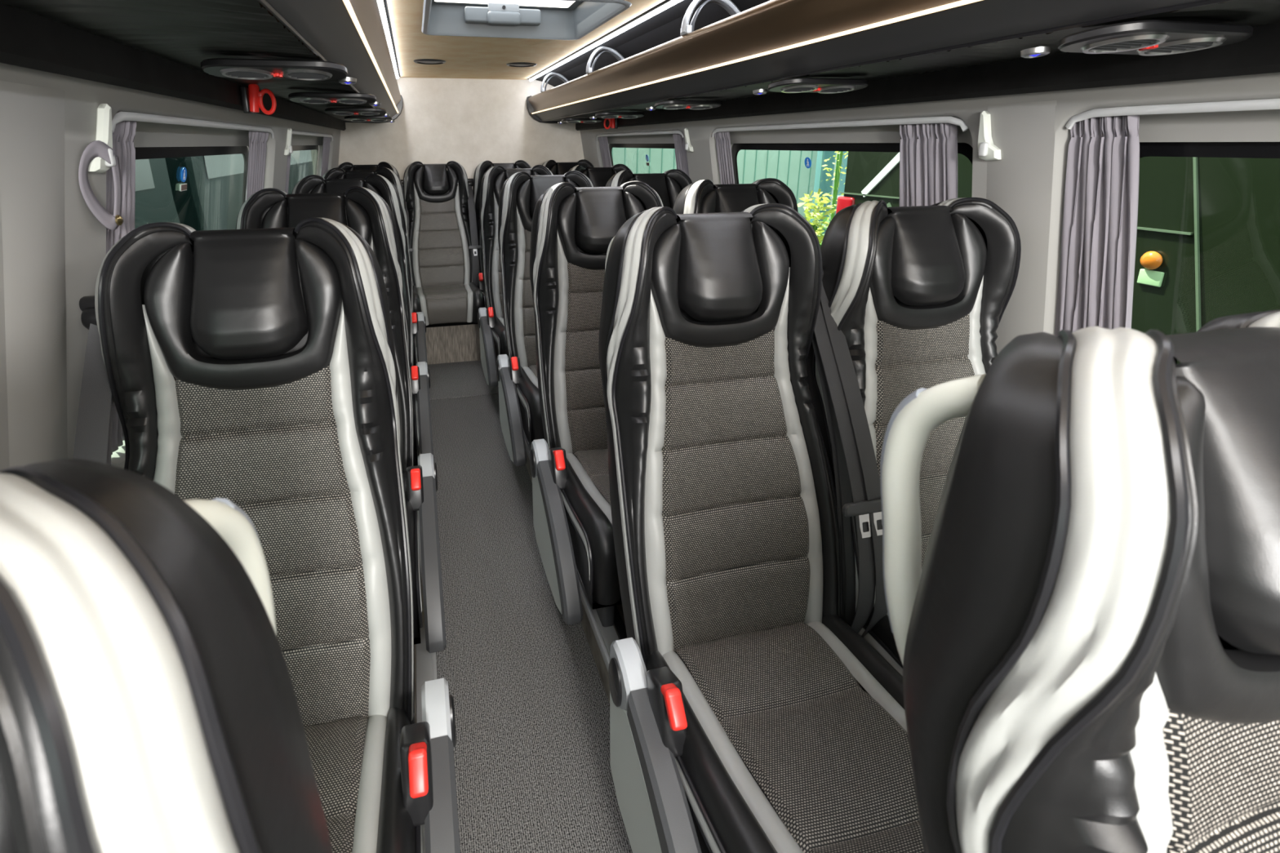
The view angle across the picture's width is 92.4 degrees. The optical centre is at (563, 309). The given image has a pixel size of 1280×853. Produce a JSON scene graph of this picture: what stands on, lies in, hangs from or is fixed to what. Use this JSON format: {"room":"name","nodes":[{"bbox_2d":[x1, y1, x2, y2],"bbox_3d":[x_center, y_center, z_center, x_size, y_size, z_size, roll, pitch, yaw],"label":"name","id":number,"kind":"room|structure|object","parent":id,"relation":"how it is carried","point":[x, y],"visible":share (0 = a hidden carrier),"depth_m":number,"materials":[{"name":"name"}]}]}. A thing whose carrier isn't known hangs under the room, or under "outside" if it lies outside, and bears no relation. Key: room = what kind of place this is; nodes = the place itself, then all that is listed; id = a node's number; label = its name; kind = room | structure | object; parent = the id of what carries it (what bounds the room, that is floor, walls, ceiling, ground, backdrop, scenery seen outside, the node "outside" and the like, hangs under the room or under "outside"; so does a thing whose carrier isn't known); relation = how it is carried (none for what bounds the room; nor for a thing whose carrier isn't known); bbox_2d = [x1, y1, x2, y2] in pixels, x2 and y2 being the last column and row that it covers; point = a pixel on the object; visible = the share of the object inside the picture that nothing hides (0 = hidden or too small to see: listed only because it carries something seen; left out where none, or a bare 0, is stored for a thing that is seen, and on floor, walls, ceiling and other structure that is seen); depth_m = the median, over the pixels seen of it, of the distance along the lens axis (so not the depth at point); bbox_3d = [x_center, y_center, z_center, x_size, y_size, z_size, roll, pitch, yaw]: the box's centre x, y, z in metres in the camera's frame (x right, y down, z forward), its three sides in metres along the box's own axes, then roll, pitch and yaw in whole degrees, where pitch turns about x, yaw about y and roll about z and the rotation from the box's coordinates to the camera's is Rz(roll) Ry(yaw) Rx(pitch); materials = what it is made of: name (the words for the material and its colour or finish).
{"room":"vehicle interior","nodes":[
{"label":"vehicle interior","id":0,"kind":"room"},
{"bbox_2d":[0,62,340,470],"bbox_3d":[-0.921,0.151,1.560,0.198,1.400,5.780,-4,16,-13],"label":"wall","id":1,"kind":"structure","parent":0,"point":[85,235],"depth_m":0.97,"materials":[{"name":"grey plastic"}]},
{"bbox_2d":[0,80,67,467],"bbox_3d":[-0.750,0.300,0.923,0.149,1.205,0.150,-4,16,-13],"label":"wall panel","id":2,"kind":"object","parent":1,"relation":"attached to","point":[32,117],"depth_m":0.82,"materials":[{"name":"grey plastic"}]},
{"bbox_2d":[88,103,115,173],"bbox_3d":[-0.723,-0.266,0.950,0.036,0.105,0.052,-4,16,-13],"label":"wall hook","id":3,"kind":"object","parent":1,"relation":"attached to","point":[104,134],"visible":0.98,"depth_m":0.95,"materials":[{"name":"white plastic"}]},
{"bbox_2d":[78,140,123,230],"bbox_3d":[-0.722,-0.192,0.957,0.026,0.141,0.096,-1,15,-4],"label":"tieback","id":4,"kind":"object","parent":3,"relation":"attached to","point":[95,148],"visible":1,"depth_m":0.95,"materials":[{"name":"grey fabric"}]},
{"bbox_2d":[0,2,346,130],"bbox_3d":[-0.818,-0.513,1.405,0.030,0.079,5.778,-4,16,-13],"label":"trim","id":5,"kind":"structure","parent":1,"relation":"attached to","point":[29,40],"depth_m":0.91,"materials":[{"name":"black plastic"}]},
{"bbox_2d":[134,146,248,204],"bbox_3d":[-1.014,-0.146,1.640,0.114,0.612,1.255,-4,16,-13],"label":"window","id":6,"kind":"structure","parent":1,"relation":"in","point":[141,153],"depth_m":1.60,"materials":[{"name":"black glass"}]},
{"bbox_2d":[111,111,274,138],"bbox_3d":[-0.889,-0.466,1.584,0.014,0.037,1.257,-4,16,-13],"label":"rail","id":7,"kind":"object","parent":1,"relation":"attached to","point":[119,117],"visible":0.94,"depth_m":1.27,"materials":[{"name":"grey"}]},
{"bbox_2d":[106,120,136,454],"bbox_3d":[-0.818,-0.029,1.113,0.128,0.620,0.169,-4,16,-13],"label":"curtain","id":8,"kind":"object","parent":7,"relation":"hanging from","point":[124,133],"visible":0.19,"depth_m":1.10,"materials":[{"name":"grey fabric"}]},
{"bbox_2d":[245,130,268,200],"bbox_3d":[-1.059,-0.292,2.087,0.127,0.620,0.248,-4,16,-13],"label":"curtain","id":9,"kind":"object","parent":7,"relation":"hanging from","point":[257,140],"visible":0.23,"depth_m":2.01,"materials":[{"name":"grey fabric"}]},
{"bbox_2d":[0,0,403,123],"bbox_3d":[-0.628,-0.624,1.416,0.422,0.188,5.767,-4,16,-13],"label":"luggage rack","id":10,"kind":"object","parent":1,"relation":"attached to","point":[350,33],"visible":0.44,"depth_m":0.94,"materials":[{"name":"grey plastic"}]},
{"bbox_2d":[200,57,356,84],"bbox_3d":[-0.527,-0.447,1.146,0.270,0.029,0.138,-6,16,-21],"label":"overhead console panel","id":11,"kind":"object","parent":10,"relation":"attached to","point":[230,68],"visible":1,"depth_m":1.11,"materials":[{"name":"black plastic"}]},
{"bbox_2d":[337,76,356,84],"bbox_3d":[-0.438,-0.463,1.236,0.036,0.012,0.036,-4,16,-13],"label":"reading lamp","id":12,"kind":"object","parent":11,"relation":"attached to","point":[347,81],"depth_m":1.23,"materials":[{"name":"silver"}]},
{"bbox_2d":[288,92,381,106],"bbox_3d":[-0.689,-0.638,1.853,0.270,0.029,0.138,-6,16,-21],"label":"overhead console panel","id":13,"kind":"object","parent":10,"relation":"attached to","point":[315,98],"visible":1,"depth_m":1.82,"materials":[{"name":"black plastic"}]},
{"bbox_2d":[324,107,390,116],"bbox_3d":[-0.872,-0.839,2.595,0.270,0.029,0.138,-6,16,-21],"label":"overhead console panel","id":14,"kind":"object","parent":10,"relation":"attached to","point":[335,111],"visible":1,"depth_m":2.56,"materials":[{"name":"black plastic"}]},
{"bbox_2d":[343,115,395,122],"bbox_3d":[-1.051,-1.034,3.318,0.270,0.029,0.138,-6,16,-21],"label":"overhead console panel","id":15,"kind":"object","parent":10,"relation":"attached to","point":[353,118],"visible":1,"depth_m":3.28,"materials":[{"name":"black plastic"}]},
{"bbox_2d":[240,84,276,115],"bbox_3d":[-0.814,-0.565,1.635,0.081,0.085,0.052,-4,16,-13],"label":"hammer","id":16,"kind":"object","parent":1,"relation":"attached to","point":[251,96],"visible":0.94,"depth_m":1.62,"materials":[{"name":"red plastic"}]},
{"bbox_2d":[284,128,293,155],"bbox_3d":[-1.077,-0.653,2.382,0.036,0.105,0.052,-4,16,-13],"label":"wall hook","id":17,"kind":"object","parent":1,"relation":"attached to","point":[288,150],"visible":1,"depth_m":2.38,"materials":[{"name":"white plastic"}]},
{"bbox_2d":[291,145,319,175],"bbox_3d":[-1.391,-0.558,3.163,0.114,0.612,1.430,-4,16,-13],"label":"window","id":18,"kind":"structure","parent":1,"relation":"in","point":[295,148],"depth_m":3.42,"materials":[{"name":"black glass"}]},
{"bbox_2d":[292,130,333,141],"bbox_3d":[-1.266,-0.878,3.108,0.014,0.037,1.432,-4,16,-13],"label":"rail","id":19,"kind":"object","parent":1,"relation":"attached to","point":[294,132],"visible":0.81,"depth_m":2.96,"materials":[{"name":"grey"}]},
{"bbox_2d":[320,137,331,177],"bbox_3d":[-1.456,-0.726,3.693,0.127,0.620,0.289,-4,16,-13],"label":"curtain","id":20,"kind":"object","parent":19,"relation":"hanging from","point":[326,148],"visible":0.33,"depth_m":3.61,"materials":[{"name":"grey fabric"}]},
{"bbox_2d":[384,0,400,76],"bbox_3d":[-0.644,-0.727,1.390,0.462,0.320,5.779,-4,16,-13],"label":"trim","id":21,"kind":"structure","parent":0,"point":[385,1],"depth_m":2.46,"materials":[{"name":"white plastic"}]},
{"bbox_2d":[377,0,399,79],"bbox_3d":[-0.454,-0.825,1.377,0.048,0.037,5.715,-4,16,-13],"label":"recessed light","id":22,"kind":"object","parent":21,"relation":"in","point":[381,4],"visible":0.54,"depth_m":2.38,"materials":[{"name":"white plastic"}]},
{"bbox_2d":[414,644,416,723],"bbox_3d":[-0.563,0.893,1.274,0.585,0.115,4.700,-4,16,-13],"label":"floor","id":23,"kind":"structure","parent":0,"point":[415,644],"depth_m":1.32,"materials":[{"name":"grey carpet"}]},
{"bbox_2d":[0,458,332,852],"bbox_3d":[-0.238,0.650,0.027,0.525,1.030,0.872,-5,16,-18],"label":"seat","id":24,"kind":"object","parent":23,"relation":"on","point":[148,704],"visible":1,"depth_m":0.21,"materials":[{"name":"black leather"}]},
{"bbox_2d":[72,217,460,852],"bbox_3d":[-0.412,0.438,0.793,0.526,1.039,0.838,-5,16,-18],"label":"seat","id":25,"kind":"object","parent":23,"relation":"on","point":[254,369],"visible":0.75,"depth_m":0.94,"materials":[{"name":"black leather"}]},
{"bbox_2d":[364,707,415,852],"bbox_3d":[-0.390,0.748,0.739,0.424,0.195,0.543,-4,16,-13],"label":"cushion","id":26,"kind":"object","parent":25,"relation":"on","point":[389,799],"depth_m":0.84,"materials":[{"name":"black leather"}]},
{"bbox_2d":[235,186,446,653],"bbox_3d":[-0.586,0.248,1.494,0.526,1.039,0.838,-5,16,-18],"label":"seat","id":27,"kind":"object","parent":23,"relation":"on","point":[361,209],"visible":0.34,"depth_m":1.62,"materials":[{"name":"black leather"}]},
{"bbox_2d":[402,471,421,644],"bbox_3d":[-0.563,0.558,1.439,0.424,0.195,0.543,-4,16,-13],"label":"cushion","id":28,"kind":"object","parent":27,"relation":"on","point":[412,492],"depth_m":1.36,"materials":[{"name":"black leather"}]},
{"bbox_2d":[287,173,434,466],"bbox_3d":[-0.759,0.059,2.194,0.526,1.039,0.838,-5,16,-18],"label":"seat","id":29,"kind":"object","parent":23,"relation":"on","point":[382,186],"visible":0.21,"depth_m":2.32,"materials":[{"name":"black leather"}]},
{"bbox_2d":[411,391,417,466],"bbox_3d":[-0.737,0.369,2.140,0.424,0.195,0.543,-4,16,-13],"label":"cushion","id":30,"kind":"object","parent":29,"relation":"on","point":[414,393],"depth_m":1.97,"materials":[{"name":"black leather"}]},
{"bbox_2d":[322,167,427,367],"bbox_3d":[-0.932,-0.130,2.895,0.526,1.039,0.838,-5,16,-18],"label":"seat","id":31,"kind":"object","parent":23,"relation":"on","point":[419,323],"visible":0.19,"depth_m":3.02,"materials":[{"name":"black leather"}]},
{"bbox_2d":[415,347,437,852],"bbox_3d":[-0.296,0.830,1.323,0.045,0.031,4.700,-4,16,-13],"label":"trim","id":32,"kind":"structure","parent":23,"relation":"attached to","point":[425,661],"depth_m":1.38,"materials":[{"name":"grey paint"}]},
{"bbox_2d":[311,76,584,187],"bbox_3d":[-0.684,-0.794,4.462,2.100,1.760,0.040,-4,16,-13],"label":"wall","id":33,"kind":"structure","parent":0,"point":[468,122],"depth_m":4.29,"materials":[{"name":"beige fabric"}]},
{"bbox_2d":[386,0,665,79],"bbox_3d":[-0.013,-0.886,1.504,0.860,0.048,5.780,-4,16,-13],"label":"ceiling","id":34,"kind":"structure","parent":0,"point":[464,57],"depth_m":2.96,"materials":[{"name":"beige wood"}]},
{"bbox_2d":[413,58,445,64],"bbox_3d":[-0.736,-1.368,3.357,0.176,0.021,0.176,-4,16,-13],"label":"ceiling speaker","id":35,"kind":"object","parent":34,"relation":"attached to","point":[424,61],"visible":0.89,"depth_m":3.33,"materials":[{"name":"black plastic"}]},
{"bbox_2d":[421,0,631,39],"bbox_3d":[-0.173,-1.103,2.191,0.659,0.130,0.759,-4,16,-13],"label":"roof hatch","id":36,"kind":"object","parent":34,"relation":"attached to","point":[574,22],"visible":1,"depth_m":2.47,"materials":[{"name":"grey plastic"}]},
{"bbox_2d":[430,385,632,852],"bbox_3d":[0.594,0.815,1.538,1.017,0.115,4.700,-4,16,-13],"label":"floor","id":37,"kind":"structure","parent":0,"point":[600,664],"depth_m":1.52,"materials":[{"name":"grey carpet"}]},
{"bbox_2d":[427,360,498,399],"bbox_3d":[-0.575,0.383,3.359,0.376,0.006,0.520,-4,16,-13],"label":"floor","id":38,"kind":"structure","parent":37,"relation":"on","point":[460,379],"depth_m":3.31,"materials":[{"name":"grey carpet"}]},
{"bbox_2d":[415,322,480,364],"bbox_3d":[-0.551,0.050,4.127,1.980,0.245,1.080,-4,16,-13],"label":"platform","id":39,"kind":"object","parent":38,"relation":"on","point":[461,343],"depth_m":3.57,"materials":[{"name":"brown wood"}]},
{"bbox_2d":[337,161,413,253],"bbox_3d":[-1.150,-0.405,3.630,0.487,0.902,0.796,-4,16,-13],"label":"seat","id":40,"kind":"object","parent":39,"relation":"on","point":[346,166],"visible":0.12,"depth_m":3.79,"materials":[{"name":"black leather"}]},
{"bbox_2d":[403,160,486,327],"bbox_3d":[-0.738,-0.433,3.724,0.487,0.902,0.796,-4,16,-13],"label":"seat","id":41,"kind":"object","parent":39,"relation":"on","point":[443,240],"visible":0.92,"depth_m":3.88,"materials":[{"name":"grey fabric"}]},
{"bbox_2d":[412,282,484,327],"bbox_3d":[-0.717,-0.059,3.696,0.424,0.195,0.543,-4,16,-13],"label":"cushion","id":42,"kind":"object","parent":41,"relation":"on","point":[440,303],"depth_m":3.48,"materials":[{"name":"grey fabric"}]},
{"bbox_2d":[472,160,532,308],"bbox_3d":[-0.307,-0.462,3.823,0.487,0.902,0.796,-4,16,-13],"label":"seat","id":43,"kind":"object","parent":39,"relation":"on","point":[485,166],"visible":0.22,"depth_m":3.95,"materials":[{"name":"black leather"}]},
{"bbox_2d":[542,159,594,175],"bbox_3d":[0.109,-0.490,3.918,0.487,0.902,0.796,-4,16,-13],"label":"seat","id":44,"kind":"object","parent":39,"relation":"on","point":[556,168],"visible":0.15,"depth_m":4.07,"materials":[{"name":"black leather"}]},
{"bbox_2d":[477,164,553,386],"bbox_3d":[-0.177,-0.183,3.075,0.524,1.039,0.839,-3,15,-8],"label":"seat","id":45,"kind":"object","parent":37,"relation":"on","point":[491,322],"visible":0.31,"depth_m":3.18,"materials":[{"name":"black leather"}]},
{"bbox_2d":[493,315,508,359],"bbox_3d":[-0.133,0.125,3.025,0.424,0.195,0.543,-4,16,-13],"label":"cushion","id":46,"kind":"object","parent":45,"relation":"on","point":[500,345],"depth_m":2.86,"materials":[{"name":"black leather"}]},
{"bbox_2d":[496,170,593,466],"bbox_3d":[-0.004,0.006,2.375,0.524,1.039,0.839,-3,15,-8],"label":"seat","id":47,"kind":"object","parent":37,"relation":"on","point":[519,405],"visible":0.39,"depth_m":2.48,"materials":[{"name":"black leather"}]},
{"bbox_2d":[517,365,544,449],"bbox_3d":[0.040,0.315,2.325,0.424,0.195,0.543,-4,16,-13],"label":"cushion","id":48,"kind":"object","parent":47,"relation":"on","point":[528,399],"depth_m":2.14,"materials":[{"name":"black leather"}]},
{"bbox_2d":[496,360,618,671],"bbox_3d":[0.116,0.802,1.417,0.045,0.031,4.700,-4,16,-13],"label":"trim","id":49,"kind":"structure","parent":37,"relation":"attached to","point":[604,636],"depth_m":1.48,"materials":[{"name":"grey paint"}]},
{"bbox_2d":[529,180,663,626],"bbox_3d":[0.169,0.196,1.674,0.524,1.039,0.839,-3,15,-8],"label":"seat","id":50,"kind":"object","parent":37,"relation":"on","point":[573,228],"visible":0.6,"depth_m":1.78,"materials":[{"name":"black leather"}]},
{"bbox_2d":[564,457,622,609],"bbox_3d":[0.213,0.504,1.624,0.424,0.195,0.543,-4,16,-13],"label":"cushion","id":51,"kind":"object","parent":50,"relation":"on","point":[587,498],"depth_m":1.43,"materials":[{"name":"black leather"}]},
{"bbox_2d":[568,164,633,186],"bbox_3d":[0.267,-0.211,3.168,0.479,1.039,0.796,-4,16,-13],"label":"seat","id":52,"kind":"object","parent":37,"relation":"on","point":[598,176],"visible":0.08,"depth_m":3.31,"materials":[{"name":"black leather"}]},
{"bbox_2d":[613,604,626,639],"bbox_3d":[0.152,0.787,1.422,0.024,0.012,4.700,-4,16,-13],"label":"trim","id":53,"kind":"structure","parent":37,"relation":"on","point":[619,624],"depth_m":1.48,"materials":[{"name":"black plastic"}]},
{"bbox_2d":[604,168,693,208],"bbox_3d":[0.441,-0.021,2.467,0.479,1.039,0.796,-4,16,-13],"label":"seat","id":54,"kind":"object","parent":37,"relation":"on","point":[668,184],"visible":0.18,"depth_m":2.62,"materials":[{"name":"black leather"}]},
{"bbox_2d":[673,177,798,213],"bbox_3d":[0.614,0.168,1.767,0.479,1.039,0.796,-4,16,-13],"label":"seat","id":55,"kind":"object","parent":37,"relation":"on","point":[703,196],"visible":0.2,"depth_m":1.90,"materials":[{"name":"black leather"}]},
{"bbox_2d":[598,203,924,852],"bbox_3d":[0.342,0.385,0.974,0.524,1.039,0.839,-3,15,-8],"label":"seat","id":56,"kind":"object","parent":37,"relation":"on","point":[747,715],"visible":0.98,"depth_m":1.09,"materials":[{"name":"black leather"}]},
{"bbox_2d":[645,609,904,852],"bbox_3d":[0.386,0.694,0.924,0.424,0.195,0.543,-4,16,-13],"label":"cushion","id":57,"kind":"object","parent":56,"relation":"on","point":[791,737],"depth_m":0.92,"materials":[{"name":"grey fabric"}]},
{"bbox_2d":[805,197,1021,675],"bbox_3d":[0.787,0.357,1.067,0.479,1.039,0.796,-4,16,-13],"label":"seat","id":58,"kind":"object","parent":37,"relation":"on","point":[913,299],"visible":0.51,"depth_m":1.21,"materials":[{"name":"black leather"}]},
{"bbox_2d":[866,607,901,661],"bbox_3d":[0.824,0.664,1.024,0.424,0.195,0.543,-4,16,-13],"label":"cushion","id":59,"kind":"object","parent":58,"relation":"on","point":[879,635],"depth_m":1.13,"materials":[{"name":"black fabric"}]},
{"bbox_2d":[880,309,1279,852],"bbox_3d":[0.535,0.583,0.225,0.523,1.024,0.893,-3,15,-9],"label":"seat","id":60,"kind":"object","parent":37,"relation":"on","point":[1086,634],"visible":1,"depth_m":0.37,"materials":[{"name":"black leather"}]},
{"bbox_2d":[527,0,770,87],"bbox_3d":[0.619,-0.812,1.679,0.462,0.320,5.779,-4,16,-13],"label":"luggage rack","id":61,"kind":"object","parent":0,"point":[665,26],"depth_m":2.44,"materials":[{"name":"black plastic"}]},
{"bbox_2d":[528,0,683,81],"bbox_3d":[0.443,-0.886,1.582,0.048,0.037,5.715,-4,16,-13],"label":"recessed light","id":62,"kind":"object","parent":61,"relation":"in","point":[666,4],"visible":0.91,"depth_m":2.45,"materials":[{"name":"white plastic"}]},
{"bbox_2d":[580,72,1279,334],"bbox_3d":[0.885,0.029,1.973,0.198,1.400,5.780,-4,16,-13],"label":"wall","id":63,"kind":"structure","parent":0,"point":[1247,126],"depth_m":1.26,"materials":[{"name":"grey plastic"}]},
{"bbox_2d":[595,130,684,140],"bbox_3d":[0.391,-0.990,3.487,0.014,0.037,1.432,-4,16,-13],"label":"rail","id":64,"kind":"object","parent":63,"relation":"attached to","point":[664,131],"visible":0.99,"depth_m":3.29,"materials":[{"name":"grey metal"}]},
{"bbox_2d":[598,136,612,167],"bbox_3d":[0.314,-0.859,4.147,0.127,0.620,0.189,-4,16,-13],"label":"curtain","id":65,"kind":"object","parent":64,"relation":"hanging from","point":[604,147],"visible":0.3,"depth_m":4.08,"materials":[{"name":"grey fabric"}]},
{"bbox_2d":[672,133,688,176],"bbox_3d":[0.603,-0.544,2.982,0.126,0.620,0.160,-4,16,-13],"label":"curtain","id":66,"kind":"object","parent":64,"relation":"hanging from","point":[681,156],"visible":0.26,"depth_m":2.92,"materials":[{"name":"grey fabric"}]},
{"bbox_2d":[608,143,675,165],"bbox_3d":[0.519,-0.687,3.601,0.114,0.612,1.430,-4,16,-13],"label":"window","id":67,"kind":"structure","parent":63,"relation":"in","point":[611,145],"depth_m":3.59,"materials":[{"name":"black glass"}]},
{"bbox_2d":[684,128,693,152],"bbox_3d":[0.566,-0.762,2.753,0.036,0.105,0.052,-4,16,-13],"label":"wall hook","id":68,"kind":"object","parent":63,"relation":"attached to","point":[688,147],"visible":1,"depth_m":2.75,"materials":[{"name":"white plastic"}]},
{"bbox_2d":[711,116,968,137],"bbox_3d":[0.767,-0.578,1.964,0.014,0.037,1.257,-4,16,-13],"label":"rail","id":69,"kind":"object","parent":63,"relation":"attached to","point":[952,120],"visible":1,"depth_m":1.70,"materials":[{"name":"grey metal"}]},
{"bbox_2d":[714,131,734,184],"bbox_3d":[0.702,-0.436,2.582,0.126,0.620,0.137,-4,16,-13],"label":"curtain","id":70,"kind":"object","parent":69,"relation":"hanging from","point":[723,148],"visible":0.25,"depth_m":2.51,"materials":[{"name":"grey fabric"}]},
{"bbox_2d":[899,123,958,206],"bbox_3d":[0.947,-0.167,1.589,0.127,0.620,0.195,-4,16,-13],"label":"curtain","id":71,"kind":"object","parent":69,"relation":"hanging from","point":[928,152],"visible":0.34,"depth_m":1.52,"materials":[{"name":"grey fabric"}]},
{"bbox_2d":[731,142,973,183],"bbox_3d":[0.895,-0.275,2.077,0.114,0.612,1.255,-4,16,-13],"label":"window","id":72,"kind":"structure","parent":63,"relation":"in","point":[964,148],"depth_m":1.97,"materials":[{"name":"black glass"}]},
{"bbox_2d":[525,0,1279,123],"bbox_3d":[0.607,-0.707,1.698,0.422,0.188,5.767,-4,16,-13],"label":"luggage rack","id":73,"kind":"object","parent":63,"relation":"attached to","point":[736,55],"visible":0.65,"depth_m":1.27,"materials":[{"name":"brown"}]},
{"bbox_2d":[540,72,568,92],"bbox_3d":[-0.021,-1.426,3.901,0.255,0.170,0.050,-4,16,-13],"label":"divider","id":74,"kind":"object","parent":73,"relation":"attached to","point":[561,77],"visible":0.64,"depth_m":3.86,"materials":[{"name":"silver metal"}]},
{"bbox_2d":[557,118,602,124],"bbox_3d":[0.104,-1.155,3.741,0.270,0.029,0.138,-2,15,-5],"label":"overhead console panel","id":75,"kind":"object","parent":73,"relation":"attached to","point":[564,120],"visible":1,"depth_m":3.71,"materials":[{"name":"black plastic"}]},
{"bbox_2d":[586,46,624,74],"bbox_3d":[0.232,-1.150,2.877,0.255,0.170,0.050,-4,16,-13],"label":"divider","id":76,"kind":"object","parent":73,"relation":"attached to","point":[615,53],"visible":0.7,"depth_m":2.84,"materials":[{"name":"silver metal"}]},
{"bbox_2d":[590,111,644,119],"bbox_3d":[0.274,-0.970,3.056,0.270,0.029,0.138,-2,15,-5],"label":"overhead console panel","id":77,"kind":"object","parent":73,"relation":"attached to","point":[604,114],"visible":1,"depth_m":3.02,"materials":[{"name":"black plastic"}]},
{"bbox_2d":[646,100,721,111],"bbox_3d":[0.452,-0.753,2.253,0.270,0.029,0.138,-2,15,-5],"label":"overhead console panel","id":78,"kind":"object","parent":73,"relation":"attached to","point":[666,104],"visible":1,"depth_m":2.22,"materials":[{"name":"black plastic"}]},
{"bbox_2d":[680,0,740,35],"bbox_3d":[0.482,-0.875,1.863,0.255,0.170,0.050,-4,16,-13],"label":"divider","id":79,"kind":"object","parent":73,"relation":"attached to","point":[727,5],"visible":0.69,"depth_m":1.83,"materials":[{"name":"silver metal"}]},
{"bbox_2d":[752,77,868,94],"bbox_3d":[0.625,-0.554,1.519,0.270,0.029,0.138,-2,15,-5],"label":"overhead console panel","id":80,"kind":"object","parent":73,"relation":"attached to","point":[798,85],"visible":1,"depth_m":1.48,"materials":[{"name":"black plastic"}]},
{"bbox_2d":[1020,20,1253,57],"bbox_3d":[0.809,-0.372,0.847,0.270,0.029,0.138,-2,15,-5],"label":"overhead console panel","id":81,"kind":"object","parent":73,"relation":"attached to","point":[1141,37],"visible":1,"depth_m":0.82,"materials":[{"name":"black plastic"}]},
{"bbox_2d":[1020,46,1051,57],"bbox_3d":[0.688,-0.374,0.889,0.036,0.012,0.036,-4,16,-13],"label":"reading lamp","id":82,"kind":"object","parent":81,"relation":"attached to","point":[1033,52],"depth_m":0.88,"materials":[{"name":"silver"}]},
{"bbox_2d":[575,22,1279,130],"bbox_3d":[0.775,-0.620,1.770,0.030,0.079,5.778,-4,16,-13],"label":"trim","id":83,"kind":"structure","parent":63,"relation":"attached to","point":[1260,53],"depth_m":1.20,"materials":[{"name":"black plastic"}]},
{"bbox_2d":[977,111,1000,160],"bbox_3d":[0.921,-0.374,1.316,0.036,0.105,0.052,-4,16,-13],"label":"wall hook","id":84,"kind":"object","parent":63,"relation":"attached to","point":[987,150],"visible":1,"depth_m":1.32,"materials":[{"name":"white plastic"}]},
{"bbox_2d":[986,100,1057,354],"bbox_3d":[1.006,0.157,1.415,0.149,1.205,0.150,-4,16,-13],"label":"trim","id":85,"kind":"structure","parent":63,"relation":"attached to","point":[1020,183],"depth_m":1.28,"materials":[{"name":"grey plastic"}]},
{"bbox_2d":[1065,98,1279,129],"bbox_3d":[1.196,-0.110,0.231,0.014,0.037,1.997,-4,16,-13],"label":"rail","id":86,"kind":"object","parent":63,"relation":"attached to","point":[1268,104],"visible":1,"depth_m":0.99,"materials":[{"name":"grey"}]},
{"bbox_2d":[1054,115,1139,336],"bbox_3d":[1.045,-0.060,1.193,0.127,0.620,0.162,-4,16,-13],"label":"curtain","id":87,"kind":"object","parent":86,"relation":"hanging from","point":[1095,286],"visible":0.68,"depth_m":1.17,"materials":[{"name":"grey fabric"}]},
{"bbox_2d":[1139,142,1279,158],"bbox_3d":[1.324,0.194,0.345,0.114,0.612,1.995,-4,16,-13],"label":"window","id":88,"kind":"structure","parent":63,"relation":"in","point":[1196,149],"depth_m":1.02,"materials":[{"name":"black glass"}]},
{"label":"outside","id":89,"kind":"structure","parent":0,"visible":0},
{"bbox_3d":[0.562,0.189,6.580,60.000,0.100,60.000,-4,16,-13],"label":"ground","id":90,"kind":"structure","parent":89,"visible":0},
{"bbox_2d":[134,158,180,228],"bbox_3d":[-4.042,-0.266,1.858,2.000,3.300,9.500,-4,16,-13],"label":"van","id":91,"kind":"object","parent":90,"relation":"on","point":[154,201],"visible":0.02,"depth_m":6.08,"materials":[{"name":"black paint"}]},
{"bbox_2d":[164,150,313,231],"bbox_3d":[-6.409,-2.856,11.435,2.000,3.300,9.500,-4,16,-13],"label":"van","id":92,"kind":"object","parent":90,"relation":"on","point":[212,199],"visible":0.02,"depth_m":7.84,"materials":[{"name":"black paint"}]},
{"bbox_2d":[611,147,823,222],"bbox_3d":[1.941,-2.318,9.486,4.706,3.200,0.110,-4,16,-13],"label":"wall","id":93,"kind":"structure","parent":90,"relation":"on","point":[788,166],"depth_m":9.75,"materials":[{"name":"teal"}]},
{"bbox_2d":[797,188,835,243],"bbox_3d":[2.310,-0.380,5.737,0.456,1.511,0.499,-4,16,-13],"label":"plant","id":94,"kind":"object","parent":90,"relation":"on","point":[815,225],"visible":0.23,"depth_m":5.57,"materials":[{"name":"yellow plant"}]},
{"bbox_2d":[810,151,848,236],"bbox_3d":[5.266,-2.095,10.507,2.200,2.200,1.050,-4,16,-13],"label":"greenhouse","id":95,"kind":"object","parent":90,"relation":"on","point":[824,185],"visible":0.06,"depth_m":9.88,"materials":[{"name":"teal"}]},
{"bbox_2d":[813,151,848,231],"bbox_3d":[3.833,-1.685,8.578,0.492,2.619,0.637,-4,16,-13],"label":"leafy bush","id":96,"kind":"object","parent":90,"relation":"on","point":[839,157],"visible":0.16,"depth_m":8.54,"materials":[{"name":"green plant"}]},
{"bbox_2d":[835,151,1279,364],"bbox_3d":[3.933,0.121,0.166,2.531,3.360,8.425,-4,16,-13],"label":"coach","id":97,"kind":"object","parent":90,"relation":"on","point":[1207,250],"visible":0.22,"depth_m":2.12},
{"bbox_2d":[835,195,854,213],"bbox_3d":[1.783,-0.589,3.849,0.050,0.240,0.150,-4,16,-13],"label":"tail lamp","id":98,"kind":"object","parent":97,"relation":"attached to","point":[843,202],"depth_m":3.82,"materials":[{"name":"red"}]},
{"bbox_2d":[1140,251,1163,269],"bbox_3d":[2.154,-0.178,2.236,0.031,0.068,0.068,-4,16,-13],"label":"marker lamp","id":99,"kind":"object","parent":97,"relation":"attached to","point":[1148,260],"depth_m":2.23,"materials":[{"name":"orange"}]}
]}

